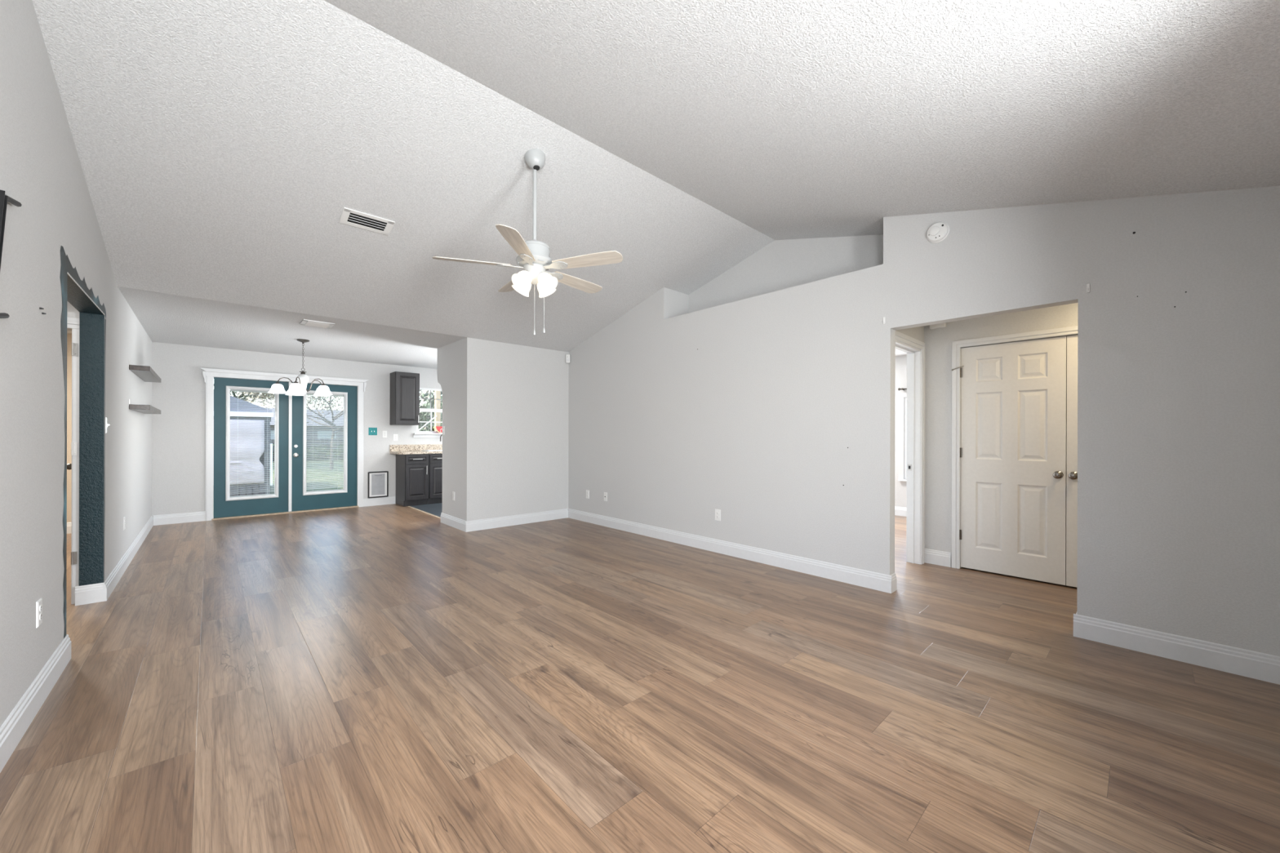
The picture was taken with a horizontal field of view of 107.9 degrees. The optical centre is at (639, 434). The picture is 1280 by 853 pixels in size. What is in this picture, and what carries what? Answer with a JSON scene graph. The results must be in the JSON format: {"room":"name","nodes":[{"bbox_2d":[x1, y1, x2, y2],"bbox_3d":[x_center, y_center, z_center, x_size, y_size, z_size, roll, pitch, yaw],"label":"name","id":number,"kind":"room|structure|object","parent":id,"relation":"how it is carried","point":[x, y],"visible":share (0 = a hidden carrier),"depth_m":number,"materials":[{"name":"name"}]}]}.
{"room":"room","nodes":[
{"label":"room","id":0,"kind":"room"},
{"bbox_2d":[66,333,71,522],"bbox_3d":[-6.255,-0.015,3.911,2.516,2.437,3.613,0,0,-43],"label":"wall","id":1,"kind":"structure","parent":0,"point":[68,335],"depth_m":5.68,"materials":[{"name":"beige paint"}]},
{"bbox_2d":[66,522,71,533],"bbox_3d":[-7.421,1.133,5.244,2.416,0.134,0.016,0,0,-43],"label":"baseboard","id":2,"kind":"structure","parent":1,"relation":"attached to","point":[68,524],"depth_m":5.67,"materials":[{"name":"white paint"}]},
{"bbox_2d":[66,301,79,330],"bbox_3d":[-4.992,-0.012,2.543,2.516,2.437,0.110,0,0,-43],"label":"wall","id":3,"kind":"structure","parent":0,"point":[72,312],"depth_m":3.33,"materials":[{"name":"paint"}]},
{"bbox_2d":[66,316,79,604],"bbox_3d":[-4.391,0.185,3.086,0.895,2.046,0.149,0,0,-43],"label":"door frame","id":4,"kind":"structure","parent":3,"relation":"attached to","point":[73,323],"depth_m":3.33,"materials":[{"name":"white paint"}]},
{"bbox_2d":[0,0,151,727],"bbox_3d":[-3.287,-0.414,2.662,0.148,3.250,9.473,0,0,-43],"label":"wall","id":5,"kind":"structure","parent":0,"point":[41,169],"depth_m":2.12,"materials":[{"name":"paint"}]},
{"bbox_2d":[0,634,71,773],"bbox_3d":[-1.609,1.149,0.829,0.133,0.134,4.496,0,0,-43],"label":"baseboard","id":6,"kind":"structure","parent":5,"relation":"attached to","point":[16,724],"depth_m":1.98,"materials":[{"name":"white paint"}]},
{"bbox_2d":[35,597,42,628],"bbox_3d":[-2.704,0.801,2.098,0.009,0.116,0.072,0,0,-43],"label":"outlet","id":7,"kind":"object","parent":5,"relation":"attached to","point":[39,602],"visible":1,"depth_m":2.09,"materials":[{"name":"white plastic"}]},
{"bbox_2d":[66,463,71,470],"bbox_3d":[-4.450,0.223,3.653,0.760,1.950,0.100,0,0,42],"label":"door","id":8,"kind":"structure","parent":5,"relation":"in","point":[68,465],"depth_m":3.83,"materials":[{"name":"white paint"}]},
{"bbox_2d":[60,245,106,638],"bbox_3d":[-3.458,0.046,2.911,0.001,2.061,1.440,0,0,-43],"label":"trim","id":9,"kind":"structure","parent":5,"relation":"attached to","point":[66,266],"depth_m":2.48,"materials":[{"name":"teal wood"}]},
{"bbox_2d":[66,275,104,586],"bbox_3d":[-3.537,0.101,2.907,0.116,1.951,1.210,0,0,-43],"label":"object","id":10,"kind":"structure","parent":5,"relation":"attached to","point":[91,320],"depth_m":3.35,"materials":[{"name":"teal paint"}]},
{"bbox_2d":[67,272,104,315],"bbox_3d":[-3.491,-0.874,2.947,0.003,0.008,1.210,0,0,-43],"label":"trim","id":11,"kind":"structure","parent":5,"relation":"attached to","point":[68,274],"depth_m":2.84,"materials":[{"name":"white paint"}]},
{"bbox_2d":[105,417,110,433],"bbox_3d":[-3.956,-0.071,3.463,0.018,0.116,0.072,0,0,-43],"label":"light switch","id":12,"kind":"object","parent":5,"relation":"attached to","point":[107,424],"visible":1,"depth_m":3.45,"materials":[{"name":"white plastic"}]},
{"bbox_2d":[75,515,153,605],"bbox_3d":[-5.228,1.139,4.736,0.149,0.134,3.799,0,0,-43],"label":"baseboard","id":13,"kind":"structure","parent":5,"relation":"attached to","point":[101,592],"depth_m":3.57,"materials":[{"name":"white paint"}]},
{"bbox_2d":[123,516,125,530],"bbox_3d":[-4.624,0.792,4.177,0.009,0.116,0.072,0,0,-43],"label":"outlet","id":14,"kind":"object","parent":5,"relation":"attached to","point":[124,517],"visible":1,"depth_m":4.16,"materials":[{"name":"white plastic"}]},
{"bbox_2d":[128,360,160,382],"bbox_3d":[-5.279,-0.670,4.985,0.136,0.095,1.410,0,0,-43],"label":"floating shelf","id":15,"kind":"object","parent":5,"relation":"attached to","point":[145,373],"visible":1,"depth_m":4.71,"materials":[{"name":"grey wood"}]},
{"bbox_2d":[128,399,160,413],"bbox_3d":[-5.280,-0.294,4.985,0.136,0.095,1.410,0,0,-43],"label":"floating shelf","id":16,"kind":"object","parent":5,"relation":"attached to","point":[145,409],"visible":1,"depth_m":4.57,"materials":[{"name":"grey wood"}]},
{"bbox_2d":[151,342,442,518],"bbox_3d":[-5.288,-0.013,7.363,8.620,2.437,0.147,0,0,-43],"label":"wall","id":17,"kind":"structure","parent":0,"point":[179,432],"depth_m":6.49,"materials":[{"name":"paint"}]},
{"bbox_2d":[153,511,205,525],"bbox_3d":[-6.271,1.136,6.347,0.504,0.134,0.016,0,0,-43],"label":"baseboard","id":18,"kind":"structure","parent":17,"relation":"attached to","point":[164,519],"depth_m":6.34,"materials":[{"name":"white paint"}]},
{"bbox_2d":[213,377,288,518],"bbox_3d":[-5.736,0.181,6.894,0.851,1.994,0.089,0,0,-42],"label":"door","id":19,"kind":"structure","parent":17,"relation":"in","point":[224,504],"depth_m":6.84,"materials":[{"name":"teal paint"}]},
{"bbox_2d":[230,389,274,497],"bbox_3d":[-5.739,0.121,6.902,0.504,1.561,0.024,0,0,-43],"label":"mini blind","id":20,"kind":"object","parent":19,"relation":"attached to","point":[251,391],"depth_m":6.89,"materials":[{"name":"white plastic"}]},
{"bbox_2d":[200,367,368,520],"bbox_3d":[-5.398,0.138,7.217,2.068,2.135,0.192,0,0,-43],"label":"door frame","id":21,"kind":"structure","parent":17,"relation":"attached to","point":[209,374],"depth_m":7.04,"materials":[{"name":"white paint"}]},
{"bbox_2d":[211,505,358,520],"bbox_3d":[-5.426,1.194,7.231,1.808,0.022,0.197,0,0,-43],"label":"door threshold","id":22,"kind":"structure","parent":17,"relation":"attached to","point":[355,506],"depth_m":7.09,"materials":[{"name":"silver metal"}]},
{"bbox_2d":[291,382,357,511],"bbox_3d":[-5.058,0.183,7.487,0.884,1.994,0.125,0,0,-43],"label":"door","id":23,"kind":"structure","parent":17,"relation":"in","point":[301,500],"depth_m":7.50,"materials":[{"name":"teal paint"}]},
{"bbox_2d":[306,393,343,492],"bbox_3d":[-5.076,0.123,7.513,0.500,1.561,0.024,0,0,-43],"label":"mini blind","id":24,"kind":"object","parent":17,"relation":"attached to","point":[335,395],"depth_m":7.51,"materials":[{"name":"white plastic"}]},
{"bbox_2d":[368,427,377,435],"bbox_3d":[-4.551,-0.060,7.933,0.130,0.130,0.014,0,0,-43],"label":"switch plate","id":25,"kind":"object","parent":17,"relation":"attached to","point":[371,431],"visible":1,"depth_m":7.93,"materials":[{"name":"teal plastic"}]},
{"bbox_2d":[368,471,388,497],"bbox_3d":[-4.490,0.850,7.986,0.311,0.447,0.022,0,0,-43],"label":"pet door","id":26,"kind":"structure","parent":17,"relation":"in","point":[378,482],"depth_m":7.99,"materials":[{"name":"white plastic"}]},
{"bbox_2d":[363,496,395,506],"bbox_3d":[-4.476,1.141,8.005,0.495,0.134,0.016,0,0,-43],"label":"baseboard","id":27,"kind":"structure","parent":17,"relation":"attached to","point":[389,500],"depth_m":8.00,"materials":[{"name":"white paint"}]},
{"bbox_2d":[382,431,386,437],"bbox_3d":[-4.418,-0.014,8.059,0.072,0.118,0.009,0,0,-43],"label":"outlet","id":28,"kind":"object","parent":17,"relation":"attached to","point":[384,433],"visible":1,"depth_m":8.06,"materials":[{"name":"white plastic"}]},
{"bbox_2d":[393,434,397,440],"bbox_3d":[-4.291,0.043,8.177,0.072,0.116,0.009,0,0,-43],"label":"outlet","id":29,"kind":"object","parent":17,"relation":"attached to","point":[395,436],"visible":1,"depth_m":8.17,"materials":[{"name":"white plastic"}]},
{"bbox_2d":[389,371,419,425],"bbox_3d":[-4.090,-0.625,8.109,0.390,0.902,0.378,0,0,-43],"label":"upper cabinet","id":30,"kind":"object","parent":17,"relation":"attached to","point":[404,386],"visible":1,"depth_m":7.99,"materials":[{"name":"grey wood"}]},
{"bbox_2d":[389,444,442,451],"bbox_3d":[-3.879,0.230,8.549,1.301,0.114,0.021,0,0,-43],"label":"backsplash","id":31,"kind":"structure","parent":17,"relation":"attached to","point":[423,446],"depth_m":8.38,"materials":[{"name":"beige stone"}]},
{"bbox_2d":[413,387,442,437],"bbox_3d":[-3.718,-0.406,8.719,0.995,0.912,0.182,0,0,-43],"label":"window","id":32,"kind":"structure","parent":17,"relation":"in","point":[436,434],"depth_m":8.59,"materials":[{"name":"white paint"}]},
{"bbox_2d":[419,390,442,408],"bbox_3d":[-3.760,-0.659,8.765,0.805,0.347,0.012,0,0,-43],"label":"grille","id":33,"kind":"object","parent":32,"relation":"attached to","point":[430,398],"depth_m":8.64,"materials":[{"name":"white"}]},
{"bbox_2d":[419,412,442,431],"bbox_3d":[-3.740,-0.250,8.742,0.805,0.350,0.012,0,0,-43],"label":"grille","id":34,"kind":"object","parent":32,"relation":"attached to","point":[430,421],"depth_m":8.62,"materials":[{"name":"white paint"}]},
{"bbox_2d":[435,426,442,433],"bbox_3d":[-3.674,-0.091,8.659,0.270,0.135,0.027,0,0,-43],"label":"decorative plate","id":35,"kind":"object","parent":32,"relation":"on","point":[439,428],"visible":0.6,"depth_m":8.62,"materials":[{"name":"red ceramic"}]},
{"bbox_2d":[437,337,568,520],"bbox_3d":[-1.402,-0.002,7.255,3.056,2.437,1.048,0,0,-43],"label":"wall","id":36,"kind":"structure","parent":0,"point":[505,406],"depth_m":6.24,"materials":[{"name":"paint"}]},
{"bbox_2d":[406,506,440,519],"bbox_3d":[-3.293,1.207,7.184,0.043,0.009,1.820,0,0,-43],"label":"trim","id":37,"kind":"structure","parent":36,"relation":"attached to","point":[415,508],"depth_m":7.24,"materials":[{"name":"beige wood"}]},
{"bbox_2d":[442,426,444,434],"bbox_3d":[-2.710,-0.062,6.406,0.018,0.116,0.075,0,0,-43],"label":"light switch","id":38,"kind":"object","parent":36,"relation":"attached to","point":[443,427],"visible":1,"depth_m":6.40,"materials":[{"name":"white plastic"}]},
{"bbox_2d":[452,491,454,500],"bbox_3d":[-2.459,0.807,6.138,0.009,0.116,0.072,0,0,-43],"label":"outlet","id":39,"kind":"object","parent":36,"relation":"attached to","point":[453,492],"visible":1,"depth_m":6.13,"materials":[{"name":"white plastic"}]},
{"bbox_2d":[440,508,568,532],"bbox_3d":[-1.912,1.148,6.647,1.518,0.134,0.875,0,0,-43],"label":"baseboard","id":40,"kind":"structure","parent":36,"relation":"attached to","point":[507,521],"depth_m":6.22,"materials":[{"name":"white paint"}]},
{"bbox_2d":[565,354,570,363],"bbox_3d":[-1.052,-1.115,6.810,0.065,0.120,0.051,0,0,-1],"label":"sensor","id":41,"kind":"object","parent":36,"relation":"attached to","point":[567,356],"visible":1,"depth_m":6.79,"materials":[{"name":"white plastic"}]},
{"bbox_2d":[0,502,1279,852],"bbox_3d":[-0.723,1.276,4.317,11.200,0.124,10.820,0,0,-43],"label":"floor","id":42,"kind":"structure","parent":0,"point":[394,677],"depth_m":2.05,"materials":[{"name":"brown wood"}]},
{"bbox_2d":[395,453,428,506],"bbox_3d":[-3.957,0.766,8.098,0.385,0.878,0.576,0,0,-43],"label":"base cabinet","id":43,"kind":"object","parent":42,"relation":"on","point":[411,470],"visible":0.93,"depth_m":7.92,"materials":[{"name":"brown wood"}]},
{"bbox_2d":[427,453,442,504],"bbox_3d":[-3.670,0.767,8.364,0.393,0.878,0.576,0,0,-43],"label":"base cabinet","id":44,"kind":"object","parent":42,"relation":"on","point":[435,460],"visible":0.44,"depth_m":8.12,"materials":[{"name":"black wood"}]},
{"bbox_3d":[-3.370,0.768,8.640,0.418,0.878,0.576,0,0,-43],"label":"base cabinet","id":45,"kind":"object","parent":42,"relation":"on","visible":0},
{"bbox_2d":[389,450,442,454],"bbox_3d":[-3.697,0.307,8.352,1.301,0.038,0.557,0,0,-43],"label":"countertop","id":46,"kind":"structure","parent":45,"relation":"on","point":[409,452],"depth_m":7.94,"materials":[{"name":"beige stone"}]},
{"bbox_2d":[423,449,442,451],"bbox_3d":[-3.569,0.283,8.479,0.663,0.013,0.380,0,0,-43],"label":"sink","id":47,"kind":"object","parent":46,"relation":"in","point":[424,450],"visible":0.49,"depth_m":8.35,"materials":[{"name":"white ceramic"}]},
{"bbox_2d":[31,0,1279,368],"bbox_3d":[-1.468,-1.687,4.337,5.120,1.014,9.770,0,0,-43],"label":"ceiling","id":48,"kind":"structure","parent":0,"point":[223,146],"depth_m":2.62,"materials":[{"name":"white paint"}]},
{"bbox_2d":[267,338,333,396],"bbox_3d":[-4.378,-0.873,6.016,0.681,0.712,0.693,0,0,-43],"label":"chandelier","id":49,"kind":"object","parent":48,"relation":"hanging from","point":[295,388],"visible":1,"depth_m":5.97,"materials":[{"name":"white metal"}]},
{"bbox_2d":[300,319,334,328],"bbox_3d":[-3.544,-1.215,5.115,0.288,0.022,0.264,0,0,-43],"label":"ceiling vent","id":50,"kind":"object","parent":48,"relation":"in","point":[304,322],"visible":1,"depth_m":5.09,"materials":[{"name":"white plastic"}]},
{"bbox_2d":[338,206,395,235],"bbox_3d":[-2.111,-1.649,3.605,0.344,0.056,0.184,0,0,-43],"label":"ceiling vent","id":51,"kind":"object","parent":48,"relation":"in","point":[348,216],"visible":1,"depth_m":3.60,"materials":[{"name":"white plastic"}]},
{"bbox_2d":[431,148,622,335],"bbox_3d":[-0.739,-1.336,3.307,1.256,1.273,1.254,0,0,-43],"label":"ceiling fan","id":52,"kind":"object","parent":48,"relation":"hanging from","point":[533,256],"visible":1,"depth_m":3.20,"materials":[{"name":"metal"}]},
{"bbox_2d":[894,355,906,507],"bbox_3d":[3.245,0.010,7.969,0.140,2.437,4.207,0,0,-43],"label":"wall","id":53,"kind":"structure","parent":0,"point":[900,486],"depth_m":7.09,"materials":[{"name":"paint"}]},
{"bbox_2d":[894,506,906,516],"bbox_3d":[3.184,1.162,7.916,0.016,0.134,4.207,0,0,-43],"label":"baseboard","id":54,"kind":"structure","parent":53,"relation":"attached to","point":[899,511],"depth_m":7.08,"materials":[{"name":"white paint"}]},
{"bbox_2d":[897,397,906,481],"bbox_3d":[4.261,0.064,6.780,0.140,1.265,0.880,0,0,-43],"label":"window","id":55,"kind":"structure","parent":53,"relation":"in","point":[905,398],"depth_m":7.05,"materials":[{"name":"white paint"}]},
{"bbox_2d":[895,349,906,355],"bbox_3d":[1.891,-1.242,6.716,3.913,0.060,4.207,0,0,-43],"label":"ceiling","id":56,"kind":"structure","parent":0,"point":[898,353],"depth_m":6.86,"materials":[{"name":"white paint"}]},
{"bbox_2d":[895,325,924,342],"bbox_3d":[3.352,0.011,5.130,3.913,2.437,0.110,0,0,-43],"label":"wall","id":57,"kind":"structure","parent":0,"point":[917,333],"depth_m":4.32,"materials":[{"name":"paint"}]},
{"bbox_2d":[895,330,924,564],"bbox_3d":[2.343,0.171,4.191,0.920,2.110,0.134,0,0,-43],"label":"door frame","id":58,"kind":"structure","parent":57,"relation":"attached to","point":[914,348],"depth_m":4.43,"materials":[{"name":"white paint"}]},
{"bbox_2d":[568,186,1279,656],"bbox_3d":[1.125,-0.248,4.582,0.105,2.942,6.307,0,0,-43],"label":"wall","id":59,"kind":"structure","parent":0,"point":[1179,406],"depth_m":3.02,"materials":[{"name":"paint"}]},
{"bbox_2d":[586,489,589,498],"bbox_3d":[-0.735,0.830,6.508,0.009,0.116,0.072,0,0,-43],"label":"outlet","id":60,"kind":"object","parent":59,"relation":"attached to","point":[587,491],"visible":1,"depth_m":6.50,"materials":[{"name":"white plastic"}]},
{"bbox_2d":[604,492,607,501],"bbox_3d":[-0.464,0.825,6.209,0.018,0.116,0.072,0,0,-43],"label":"cable plate","id":61,"kind":"object","parent":59,"relation":"attached to","point":[605,493],"visible":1,"depth_m":6.20,"materials":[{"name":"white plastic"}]},
{"bbox_2d":[715,509,720,520],"bbox_3d":[0.806,0.832,4.840,0.009,0.116,0.072,0,0,-43],"label":"outlet","id":62,"kind":"object","parent":59,"relation":"attached to","point":[717,512],"visible":1,"depth_m":4.83,"materials":[{"name":"white plastic"}]},
{"bbox_2d":[568,508,897,593],"bbox_3d":[0.480,1.154,5.265,0.121,0.134,4.434,0,0,-43],"label":"baseboard","id":63,"kind":"structure","parent":59,"relation":"attached to","point":[859,577],"depth_m":4.47,"materials":[{"name":"white paint"}]},
{"bbox_2d":[670,234,883,317],"bbox_3d":[1.326,-1.650,4.754,0.418,0.752,2.527,0,0,-43],"label":"wall niche","id":64,"kind":"object","parent":59,"relation":"in","point":[781,264],"visible":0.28,"depth_m":4.76,"materials":[{"name":"paint"}]},
{"bbox_2d":[926,222,949,243],"bbox_3d":[2.147,-1.469,3.364,0.050,0.146,0.146,0,0,-43],"label":"smoke detector","id":65,"kind":"object","parent":59,"relation":"attached to","point":[938,232],"visible":1,"depth_m":3.35,"materials":[{"name":"white plastic"}]},
{"bbox_2d":[1086,283,1089,293],"bbox_3d":[2.691,-0.884,2.796,0.020,0.054,0.016,0,0,-43],"label":"clip","id":66,"kind":"object","parent":59,"relation":"attached to","point":[1087,284],"visible":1,"depth_m":2.80,"materials":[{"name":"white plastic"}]},
{"bbox_2d":[1073,613,1279,684],"bbox_3d":[2.970,1.161,2.569,0.121,0.134,0.841,0,0,-43],"label":"baseboard","id":67,"kind":"structure","parent":59,"relation":"attached to","point":[1231,660],"depth_m":2.52,"materials":[{"name":"white paint"}]},
{"bbox_2d":[924,302,1077,567],"bbox_3d":[4.061,0.013,3.539,0.650,2.437,3.190,0,0,-43],"label":"wall","id":68,"kind":"structure","parent":0,"point":[938,342],"depth_m":4.36,"materials":[{"name":"paint"}]},
{"bbox_2d":[924,548,951,567],"bbox_3d":[2.808,1.161,4.402,0.016,0.134,0.226,0,0,-43],"label":"baseboard","id":69,"kind":"structure","parent":68,"relation":"attached to","point":[931,557],"depth_m":4.39,"materials":[{"name":"white paint"}]},
{"bbox_2d":[929,322,946,328],"bbox_3d":[2.808,-1.085,4.387,0.044,0.155,0.130,0,0,-43],"label":"door chime","id":70,"kind":"object","parent":68,"relation":"attached to","point":[940,325],"visible":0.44,"depth_m":4.37,"materials":[{"name":"white plastic"}]},
{"bbox_2d":[951,336,1066,585],"bbox_3d":[3.159,0.208,4.030,0.104,2.011,0.778,0,0,-43],"label":"door","id":71,"kind":"structure","parent":68,"relation":"in","point":[1013,447],"depth_m":3.98,"materials":[{"name":"white paint"}]},
{"bbox_2d":[951,325,1077,568],"bbox_3d":[3.462,0.182,3.777,0.128,2.094,1.566,0,0,-43],"label":"door frame","id":72,"kind":"structure","parent":68,"relation":"attached to","point":[956,345],"depth_m":4.28,"materials":[{"name":"white paint"}]},
{"bbox_2d":[1066,334,1077,587],"bbox_3d":[3.669,0.209,3.479,0.101,2.011,0.715,0,0,-43],"label":"door","id":73,"kind":"structure","parent":68,"relation":"in","point":[1072,340],"depth_m":3.73,"materials":[{"name":"white paint"}]},
{"label":"outside","id":74,"kind":"structure","parent":0,"visible":0},
{"bbox_2d":[213,457,343,516],"bbox_3d":[-9.899,1.418,18.086,70.000,0.150,100.000,0,0,-43],"label":"lawn","id":75,"kind":"structure","parent":74,"point":[271,487],"depth_m":14.82,"materials":[{"name":"green plant"}]},
{"bbox_2d":[213,396,273,497],"bbox_3d":[-10.853,-0.064,10.139,4.310,2.810,2.776,0,0,-43],"label":"shed","id":76,"kind":"object","parent":75,"relation":"on","point":[256,425],"visible":0.16,"depth_m":10.34,"materials":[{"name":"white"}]},
{"bbox_2d":[230,391,270,404],"bbox_3d":[-18.603,-2.587,18.098,7.022,7.819,7.215,0,0,-43],"label":"evergreen tree","id":77,"kind":"object","parent":75,"relation":"on","point":[240,397],"visible":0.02,"depth_m":19.22,"materials":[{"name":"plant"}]},
{"bbox_2d":[234,391,343,470],"bbox_3d":[-11.782,-0.879,17.797,5.632,4.435,5.003,0,0,-43],"label":"bare tree","id":78,"kind":"object","parent":75,"relation":"on","point":[271,397],"visible":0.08,"depth_m":17.45,"materials":[{"name":"grey plant"}]},
{"bbox_2d":[270,439,343,461],"bbox_3d":[-16.015,0.757,24.700,13.985,1.140,0.020,0,0,-43],"label":"fence","id":79,"kind":"object","parent":75,"relation":"on","point":[271,440],"visible":0.02,"depth_m":24.16,"materials":[{"name":"grey wood"}]},
{"bbox_2d":[272,444,343,458],"bbox_3d":[-15.072,0.827,24.733,16.433,0.823,1.022,0,0,-43],"label":"hedge","id":80,"kind":"object","parent":75,"relation":"on","point":[273,444],"visible":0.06,"depth_m":23.67,"materials":[{"name":"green plant"}]},
{"bbox_2d":[266,408,426,457],"bbox_3d":[-19.299,-0.132,29.818,9.700,2.900,7.000,0,0,-43],"label":"house","id":81,"kind":"structure","parent":75,"relation":"on","point":[271,409],"depth_m":26.87,"materials":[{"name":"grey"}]},
{"bbox_2d":[419,390,434,429],"bbox_3d":[-9.619,-3.028,25.652,7.253,8.749,8.811,0,0,-19],"label":"evergreen tree","id":82,"kind":"object","parent":75,"relation":"on","point":[421,391],"visible":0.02,"depth_m":24.28,"materials":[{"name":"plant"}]},
{"bbox_2d":[418,391,442,431],"bbox_3d":[-6.896,-0.137,16.711,3.264,2.993,3.146,0,0,-43],"label":"evergreen tree","id":83,"kind":"object","parent":75,"relation":"on","point":[424,416],"visible":0.16,"depth_m":15.90,"materials":[{"name":"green plant"}]},
{"bbox_2d":[434,391,440,431],"bbox_3d":[-4.668,0.082,10.730,0.100,2.550,0.100,0,0,-43],"label":"wooden post","id":84,"kind":"object","parent":75,"relation":"on","point":[437,393],"visible":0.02,"depth_m":10.70,"materials":[{"name":"beige wood"}]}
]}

